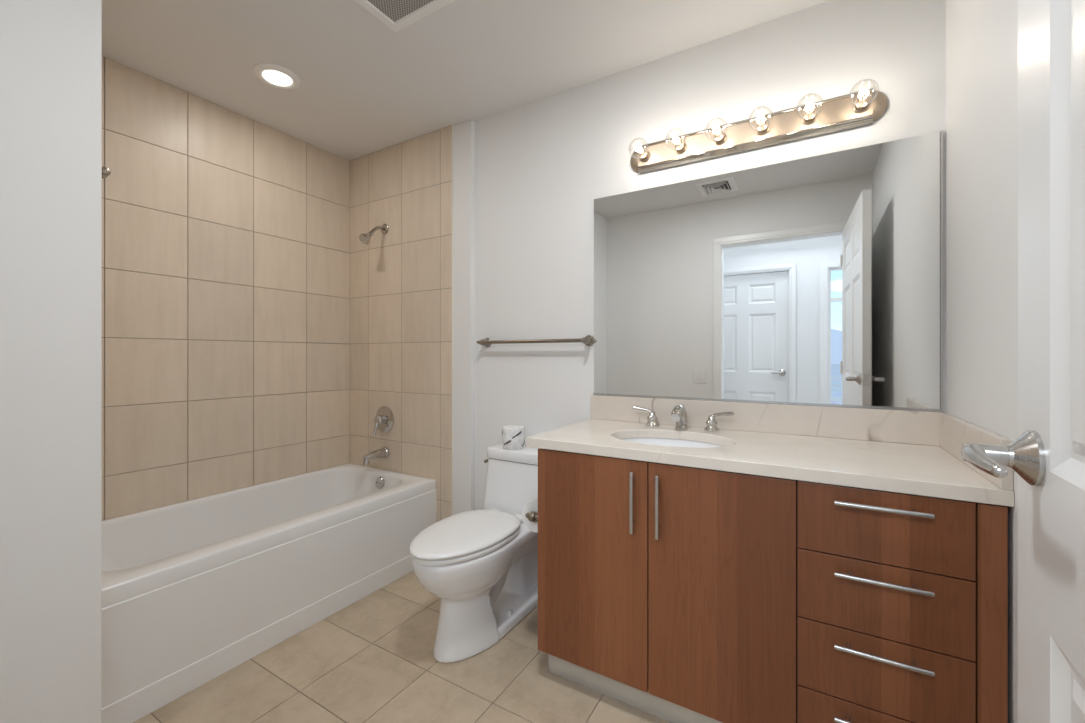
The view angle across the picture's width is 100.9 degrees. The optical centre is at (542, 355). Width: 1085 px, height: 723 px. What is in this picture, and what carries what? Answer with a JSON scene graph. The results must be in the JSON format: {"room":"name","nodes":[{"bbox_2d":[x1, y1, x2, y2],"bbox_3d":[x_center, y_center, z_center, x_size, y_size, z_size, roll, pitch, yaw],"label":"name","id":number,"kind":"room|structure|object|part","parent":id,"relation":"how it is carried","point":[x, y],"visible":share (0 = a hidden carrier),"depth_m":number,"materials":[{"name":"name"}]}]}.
{"room":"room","nodes":[
{"label":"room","id":0,"kind":"room"},
{"bbox_2d":[0,0,101,722],"bbox_3d":[-1.808,-0.069,1.209,1.066,2.438,0.633,0,0,31],"label":"wall","id":1,"kind":"structure","parent":0,"point":[51,50],"depth_m":1.13,"materials":[{"name":"paint"}]},
{"bbox_2d":[102,56,349,519],"bbox_3d":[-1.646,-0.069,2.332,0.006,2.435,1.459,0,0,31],"label":"tiled wall","id":2,"kind":"structure","parent":0,"point":[144,108],"depth_m":2.27,"materials":[{"name":"beige tile"}]},
{"bbox_2d":[102,167,110,177],"bbox_3d":[-1.865,-0.782,1.903,0.058,0.040,0.040,0,0,31],"label":"robe hook","id":3,"kind":"object","parent":2,"relation":"attached to","point":[105,171],"visible":0.62,"depth_m":1.89,"materials":[{"name":"grey metal"}]},
{"bbox_2d":[151,620,602,722],"bbox_3d":[-0.445,1.177,1.326,3.087,0.047,2.230,0,0,31],"label":"floor","id":4,"kind":"structure","parent":0,"point":[325,620],"depth_m":1.54,"materials":[{"name":"tile"}]},
{"bbox_2d":[350,125,451,521],"bbox_3d":[-0.887,-0.069,2.727,0.890,2.435,0.006,0,0,31],"label":"tiled wall","id":5,"kind":"structure","parent":0,"point":[375,176],"depth_m":2.69,"materials":[{"name":"beige tile"}]},
{"bbox_2d":[359,224,388,244],"bbox_3d":[-1.023,-0.740,2.701,0.067,0.156,0.178,0,0,31],"label":"shower","id":6,"kind":"object","parent":5,"relation":"attached to","point":[365,238],"visible":1,"depth_m":2.67,"materials":[{"name":"silver metal"}]},
{"bbox_3d":[-1.007,-0.761,2.728,0.019,0.069,0.108,0,0,31],"label":"arm","id":7,"kind":"part","parent":6,"relation":"part of","materials":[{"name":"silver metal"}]},
{"bbox_2d":[363,447,389,464],"bbox_3d":[-1.011,0.604,2.703,0.068,0.082,0.163,0,0,31],"label":"tub spout","id":8,"kind":"object","parent":5,"relation":"attached to","point":[384,452],"visible":1,"depth_m":2.69,"materials":[{"name":"grey metal"}]},
{"bbox_2d":[373,406,393,434],"bbox_3d":[-1.000,0.396,2.740,0.164,0.169,0.089,0,0,31],"label":"shower valve","id":9,"kind":"object","parent":5,"relation":"attached to","point":[384,418],"visible":1,"depth_m":2.75,"materials":[{"name":"silver metal"}]},
{"bbox_3d":[-1.011,0.435,2.721,0.020,0.090,0.046,0,0,31],"label":"lever","id":10,"kind":"part","parent":9,"relation":"part of","materials":[{"name":"silver metal"}]},
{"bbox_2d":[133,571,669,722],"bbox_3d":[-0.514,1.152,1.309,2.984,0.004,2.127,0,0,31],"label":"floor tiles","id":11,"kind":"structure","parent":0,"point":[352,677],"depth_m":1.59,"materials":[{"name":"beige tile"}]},
{"bbox_2d":[102,463,436,722],"bbox_3d":[-1.305,0.927,2.132,0.782,0.446,1.442,0,0,31],"label":"bathtub","id":12,"kind":"object","parent":11,"relation":"on","point":[193,591],"visible":0.79,"depth_m":1.85,"materials":[{"name":"white plastic"}]},
{"bbox_2d":[102,463,435,607],"bbox_3d":[-1.308,0.889,2.135,0.774,0.370,1.442,0,0,31],"label":"basin","id":13,"kind":"object","parent":12,"relation":"in","point":[313,539],"depth_m":2.02,"materials":[{"name":"white ceramic"}]},
{"bbox_3d":[-0.970,0.758,2.679,0.072,0.073,0.027,0,0,31],"label":"overflow plate","id":14,"kind":"part","parent":12,"relation":"part of","materials":[{"name":"silver metal"}]},
{"bbox_2d":[409,443,538,662],"bbox_3d":[-0.249,0.800,1.925,0.387,0.700,0.781,0,0,31],"label":"toilet","id":15,"kind":"object","parent":11,"relation":"on","point":[482,565],"visible":0.94,"depth_m":1.77,"materials":[{"name":"white ceramic"}]},
{"bbox_3d":[-0.311,0.710,1.811,0.340,0.022,0.521,0,0,31],"label":"seat lid","id":16,"kind":"part","parent":15,"relation":"part of","materials":[{"name":"white plastic"}]},
{"bbox_3d":[-0.309,0.735,1.815,0.340,0.021,0.508,0,0,31],"label":"seat","id":17,"kind":"part","parent":15,"relation":"part of","materials":[{"name":"white plastic"}]},
{"bbox_3d":[-0.243,0.948,1.925,0.351,0.404,0.754,0,0,31],"label":"bowl","id":18,"kind":"part","parent":15,"relation":"part of","materials":[{"name":"white ceramic"}]},
{"bbox_3d":[-0.096,0.634,2.172,0.378,0.262,0.192,0,0,31],"label":"tank","id":19,"kind":"part","parent":15,"relation":"part of","materials":[{"name":"white ceramic"}]},
{"bbox_3d":[-0.090,0.474,2.183,0.360,0.049,0.175,0,0,31],"label":"tank lid","id":20,"kind":"part","parent":15,"relation":"part of","materials":[{"name":"white ceramic"}]},
{"bbox_2d":[502,425,524,449],"bbox_3d":[-0.141,0.398,2.189,0.112,0.104,0.111,0,0,31],"label":"toilet roll","id":21,"kind":"object","parent":15,"relation":"on","point":[513,436],"visible":1,"depth_m":2.14,"materials":[{"name":"white paper"}]},
{"bbox_2d":[538,448,1007,722],"bbox_3d":[0.632,0.739,1.510,1.204,0.820,0.585,0,0,31],"label":"vanity cabinet","id":22,"kind":"object","parent":11,"relation":"on","point":[670,593],"visible":0.99,"depth_m":1.22,"materials":[{"name":"brown wood"}]},
{"bbox_2d":[525,511,537,521],"bbox_3d":[0.014,0.604,1.738,0.092,0.044,0.192,0,0,31],"label":"toilet paper holder","id":23,"kind":"object","parent":22,"relation":"attached to","point":[532,516],"visible":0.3,"depth_m":1.67,"materials":[{"name":"grey metal"}]},
{"bbox_2d":[522,497,537,532],"bbox_3d":[-0.004,0.614,1.748,0.119,0.119,0.101,0,0,31],"label":"toilet paper roll","id":24,"kind":"object","parent":23,"relation":"hanging from","point":[532,505],"visible":0.3,"depth_m":1.72,"materials":[{"name":"white paper"}]},
{"bbox_3d":[0.159,0.689,1.501,0.399,0.716,0.018,0,0,31],"label":"door","id":25,"kind":"part","parent":22,"relation":"part of","materials":[{"name":"brown wood"}]},
{"bbox_3d":[0.281,0.456,1.398,0.012,0.192,0.033,0,0,31],"label":"pull handle","id":26,"kind":"part","parent":22,"relation":"part of","materials":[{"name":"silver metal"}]},
{"bbox_3d":[0.349,0.456,1.357,0.012,0.192,0.033,0,0,31],"label":"pull handle","id":27,"kind":"part","parent":22,"relation":"part of","materials":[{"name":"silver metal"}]},
{"bbox_3d":[0.504,0.689,1.295,0.399,0.716,0.018,0,0,31],"label":"door","id":28,"kind":"part","parent":22,"relation":"part of","materials":[{"name":"brown wood"}]},
{"bbox_2d":[526,419,1013,506],"bbox_3d":[0.627,0.310,1.536,1.258,0.034,0.569,0,0,31],"label":"countertop","id":29,"kind":"structure","parent":22,"relation":"on","point":[923,470],"depth_m":1.32,"materials":[{"name":"beige stone"}]},
{"bbox_2d":[621,438,723,447],"bbox_3d":[0.460,0.398,1.613,0.472,0.138,0.360,0,0,31],"label":"undermount sink","id":30,"kind":"object","parent":29,"relation":"in","point":[652,441],"visible":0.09,"depth_m":1.77,"materials":[{"name":"white ceramic"}]},
{"bbox_2d":[632,404,733,431],"bbox_3d":[0.541,0.244,1.782,0.403,0.099,0.137,0,0,31],"label":"widespread faucet","id":31,"kind":"object","parent":29,"relation":"on","point":[679,414],"visible":1,"depth_m":1.76,"materials":[{"name":"silver metal"}]},
{"bbox_3d":[0.426,0.233,1.891,0.094,0.040,0.021,0,0,22],"label":"lever","id":32,"kind":"part","parent":31,"relation":"part of","materials":[{"name":"silver metal"}]},
{"bbox_3d":[0.461,0.263,1.877,0.057,0.062,0.057,0,0,31],"label":"handle","id":33,"kind":"part","parent":31,"relation":"part of","materials":[{"name":"silver metal"}]},
{"bbox_3d":[0.543,0.244,1.781,0.052,0.099,0.136,0,0,31],"label":"spout","id":34,"kind":"part","parent":31,"relation":"part of","materials":[{"name":"silver metal"}]},
{"bbox_3d":[0.663,0.263,1.756,0.057,0.062,0.057,0,0,31],"label":"handle","id":35,"kind":"part","parent":31,"relation":"part of","materials":[{"name":"silver metal"}]},
{"bbox_3d":[0.692,0.233,1.732,0.094,0.040,0.021,0,0,40],"label":"lever","id":36,"kind":"part","parent":31,"relation":"part of","materials":[{"name":"silver metal"}]},
{"bbox_2d":[939,412,1012,489],"bbox_3d":[1.155,0.238,1.212,0.020,0.110,0.545,0,0,31],"label":"side splash","id":37,"kind":"object","parent":29,"relation":"on","point":[954,431],"visible":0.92,"depth_m":1.20,"materials":[{"name":"beige stone"}]},
{"bbox_3d":[0.816,0.906,1.079,0.191,0.012,0.033,0,0,31],"label":"pull handle","id":38,"kind":"part","parent":22,"relation":"part of","materials":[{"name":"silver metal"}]},
{"bbox_3d":[0.828,0.958,1.102,0.348,0.174,0.018,0,0,31],"label":"drawer","id":39,"kind":"part","parent":22,"relation":"part of","materials":[{"name":"brown wood"}]},
{"bbox_3d":[0.816,0.366,1.079,0.191,0.012,0.033,0,0,31],"label":"pull handle","id":40,"kind":"part","parent":22,"relation":"part of","materials":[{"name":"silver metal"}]},
{"bbox_3d":[0.816,0.544,1.079,0.191,0.012,0.033,0,0,31],"label":"pull handle","id":41,"kind":"part","parent":22,"relation":"part of","materials":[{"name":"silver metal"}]},
{"bbox_3d":[0.816,0.726,1.079,0.191,0.012,0.033,0,0,31],"label":"pull handle","id":42,"kind":"part","parent":22,"relation":"part of","materials":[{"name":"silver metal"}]},
{"bbox_3d":[0.828,0.418,1.102,0.348,0.175,0.018,0,0,31],"label":"drawer","id":43,"kind":"part","parent":22,"relation":"part of","materials":[{"name":"brown wood"}]},
{"bbox_3d":[0.828,0.598,1.102,0.348,0.178,0.018,0,0,31],"label":"drawer","id":44,"kind":"part","parent":22,"relation":"part of","materials":[{"name":"brown wood"}]},
{"bbox_3d":[0.828,0.779,1.102,0.348,0.178,0.018,0,0,31],"label":"drawer","id":45,"kind":"part","parent":22,"relation":"part of","materials":[{"name":"brown wood"}]},
{"bbox_3d":[1.001,0.689,0.999,0.048,0.716,0.018,0,0,31],"label":"filler panel","id":46,"kind":"part","parent":22,"relation":"part of","materials":[{"name":"brown wood"}]},
{"bbox_2d":[102,0,828,160],"bbox_3d":[-0.488,-1.318,1.352,3.187,0.060,2.230,0,0,31],"label":"ceiling","id":47,"kind":"structure","parent":0,"point":[366,87],"depth_m":1.88,"materials":[{"name":"paint"}]},
{"bbox_2d":[253,63,300,88],"bbox_3d":[-1.221,-1.281,2.062,0.188,0.014,0.188,0,0,31],"label":"recessed light","id":48,"kind":"object","parent":47,"relation":"in","point":[274,75],"visible":1,"depth_m":2.04,"materials":[{"name":"white paint"}]},
{"bbox_2d":[354,0,454,32],"bbox_3d":[-0.529,-1.282,1.563,0.310,0.011,0.310,0,0,31],"label":"ceiling vent","id":49,"kind":"object","parent":47,"relation":"in","point":[397,15],"visible":1,"depth_m":1.66,"materials":[{"name":"white paint"}]},
{"bbox_3d":[-0.529,-1.285,1.563,0.234,0.004,0.234,0,0,31],"label":"panel","id":50,"kind":"part","parent":49,"relation":"part of","materials":[{"name":"grey metal"}]},
{"bbox_2d":[350,0,945,519],"bbox_3d":[0.047,-0.069,2.249,3.187,2.438,0.140,0,0,31],"label":"wall","id":51,"kind":"structure","parent":0,"point":[541,166],"depth_m":2.13,"materials":[{"name":"paint"}]},
{"bbox_2d":[452,125,452,515],"bbox_3d":[-0.501,-0.069,2.496,0.006,2.438,0.008,0,0,31],"label":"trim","id":52,"kind":"structure","parent":51,"relation":"attached to","point":[452,125],"depth_m":2.49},
{"bbox_2d":[477,335,593,346],"bbox_3d":[-0.061,-0.072,2.227,0.654,0.052,0.088,0,0,31],"label":"towel bar","id":53,"kind":"object","parent":51,"relation":"attached to","point":[588,340],"visible":1,"depth_m":2.18,"materials":[{"name":"grey metal"}]},
{"bbox_3d":[-0.319,-0.072,2.382,0.052,0.052,0.088,0,0,31],"label":"post","id":54,"kind":"part","parent":53,"relation":"part of","materials":[{"name":"grey metal"}]},
{"bbox_3d":[0.198,-0.072,2.073,0.052,0.052,0.088,0,0,31],"label":"post","id":55,"kind":"part","parent":53,"relation":"part of","materials":[{"name":"grey metal"}]},
{"bbox_2d":[629,79,887,173],"bbox_3d":[0.750,-0.866,1.704,0.918,0.120,0.156,0,0,31],"label":"vanity light","id":56,"kind":"object","parent":51,"relation":"attached to","point":[861,108],"visible":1,"depth_m":1.70,"materials":[{"name":"silver metal"}]},
{"bbox_2d":[639,149,649,161],"bbox_3d":[0.438,-0.866,1.930,0.048,0.048,0.028,0,0,31],"label":"socket","id":57,"kind":"object","parent":56,"relation":"attached to","point":[646,157],"depth_m":1.93,"materials":[{"name":"silver metal"}]},
{"bbox_2d":[675,141,686,153],"bbox_3d":[0.569,-0.866,1.852,0.048,0.048,0.028,0,0,31],"label":"socket","id":58,"kind":"object","parent":56,"relation":"attached to","point":[683,150],"depth_m":1.85,"materials":[{"name":"silver metal"}]},
{"bbox_2d":[714,131,725,144],"bbox_3d":[0.701,-0.866,1.773,0.048,0.048,0.028,0,0,31],"label":"socket","id":59,"kind":"object","parent":56,"relation":"attached to","point":[717,136],"depth_m":1.77,"materials":[{"name":"silver metal"}]},
{"bbox_2d":[756,120,769,134],"bbox_3d":[0.832,-0.866,1.695,0.048,0.048,0.028,0,0,31],"label":"socket","id":60,"kind":"object","parent":56,"relation":"attached to","point":[766,124],"depth_m":1.70,"materials":[{"name":"silver metal"}]},
{"bbox_2d":[802,109,816,124],"bbox_3d":[0.964,-0.866,1.616,0.048,0.048,0.028,0,0,31],"label":"socket","id":61,"kind":"object","parent":56,"relation":"attached to","point":[805,115],"depth_m":1.62,"materials":[{"name":"silver metal"}]},
{"bbox_3d":[0.930,-0.866,1.560,0.081,0.081,0.092,0,0,31],"label":"bulb","id":62,"kind":"part","parent":56,"relation":"part of","materials":[{"name":"clear glass"}]},
{"bbox_2d":[853,96,869,112],"bbox_3d":[1.095,-0.866,1.538,0.048,0.048,0.028,0,0,31],"label":"socket","id":63,"kind":"object","parent":56,"relation":"attached to","point":[859,104],"depth_m":1.54,"materials":[{"name":"silver metal"}]},
{"bbox_3d":[1.062,-0.866,1.481,0.081,0.081,0.092,0,0,31],"label":"bulb","id":64,"kind":"part","parent":56,"relation":"part of","materials":[{"name":"clear glass"}]},
{"bbox_2d":[593,131,942,411],"bbox_3d":[0.772,-0.275,1.776,1.239,0.916,0.010,0,0,31],"label":"wall mirror","id":65,"kind":"object","parent":51,"relation":"attached to","point":[817,280],"visible":1,"depth_m":1.69,"materials":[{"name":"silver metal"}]},
{"bbox_2d":[591,395,945,445],"bbox_3d":[0.768,0.238,1.772,1.258,0.110,0.020,0,0,31],"label":"backsplash","id":66,"kind":"structure","parent":51,"relation":"attached to","point":[881,425],"depth_m":1.67,"materials":[{"name":"beige stone"}]},
{"bbox_2d":[946,0,1017,722],"bbox_3d":[0.812,-0.069,0.518,0.100,2.438,2.130,0,0,31],"label":"wall","id":67,"kind":"structure","parent":0,"point":[982,35],"depth_m":1.13,"materials":[{"name":"paint"}]},
{"bbox_3d":[-0.615,-0.069,0.197,2.021,2.438,0.116,0,0,31],"label":"wall","id":68,"kind":"structure","parent":0,"visible":0},
{"bbox_2d":[961,0,1084,722],"bbox_3d":[0.426,0.120,0.204,0.181,2.040,0.947,0,0,31],"label":"door","id":69,"kind":"structure","parent":68,"relation":"in","point":[1047,456],"depth_m":0.52,"materials":[{"name":"white paint"}]},
{"bbox_3d":[0.554,0.128,0.548,0.048,0.026,0.118,0,0,31],"label":"lever","id":70,"kind":"part","parent":69,"relation":"part of","materials":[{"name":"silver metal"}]},
{"bbox_3d":[0.607,0.128,0.568,0.028,0.068,0.068,0,0,31],"label":"handle","id":71,"kind":"part","parent":69,"relation":"part of","materials":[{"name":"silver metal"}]}
]}

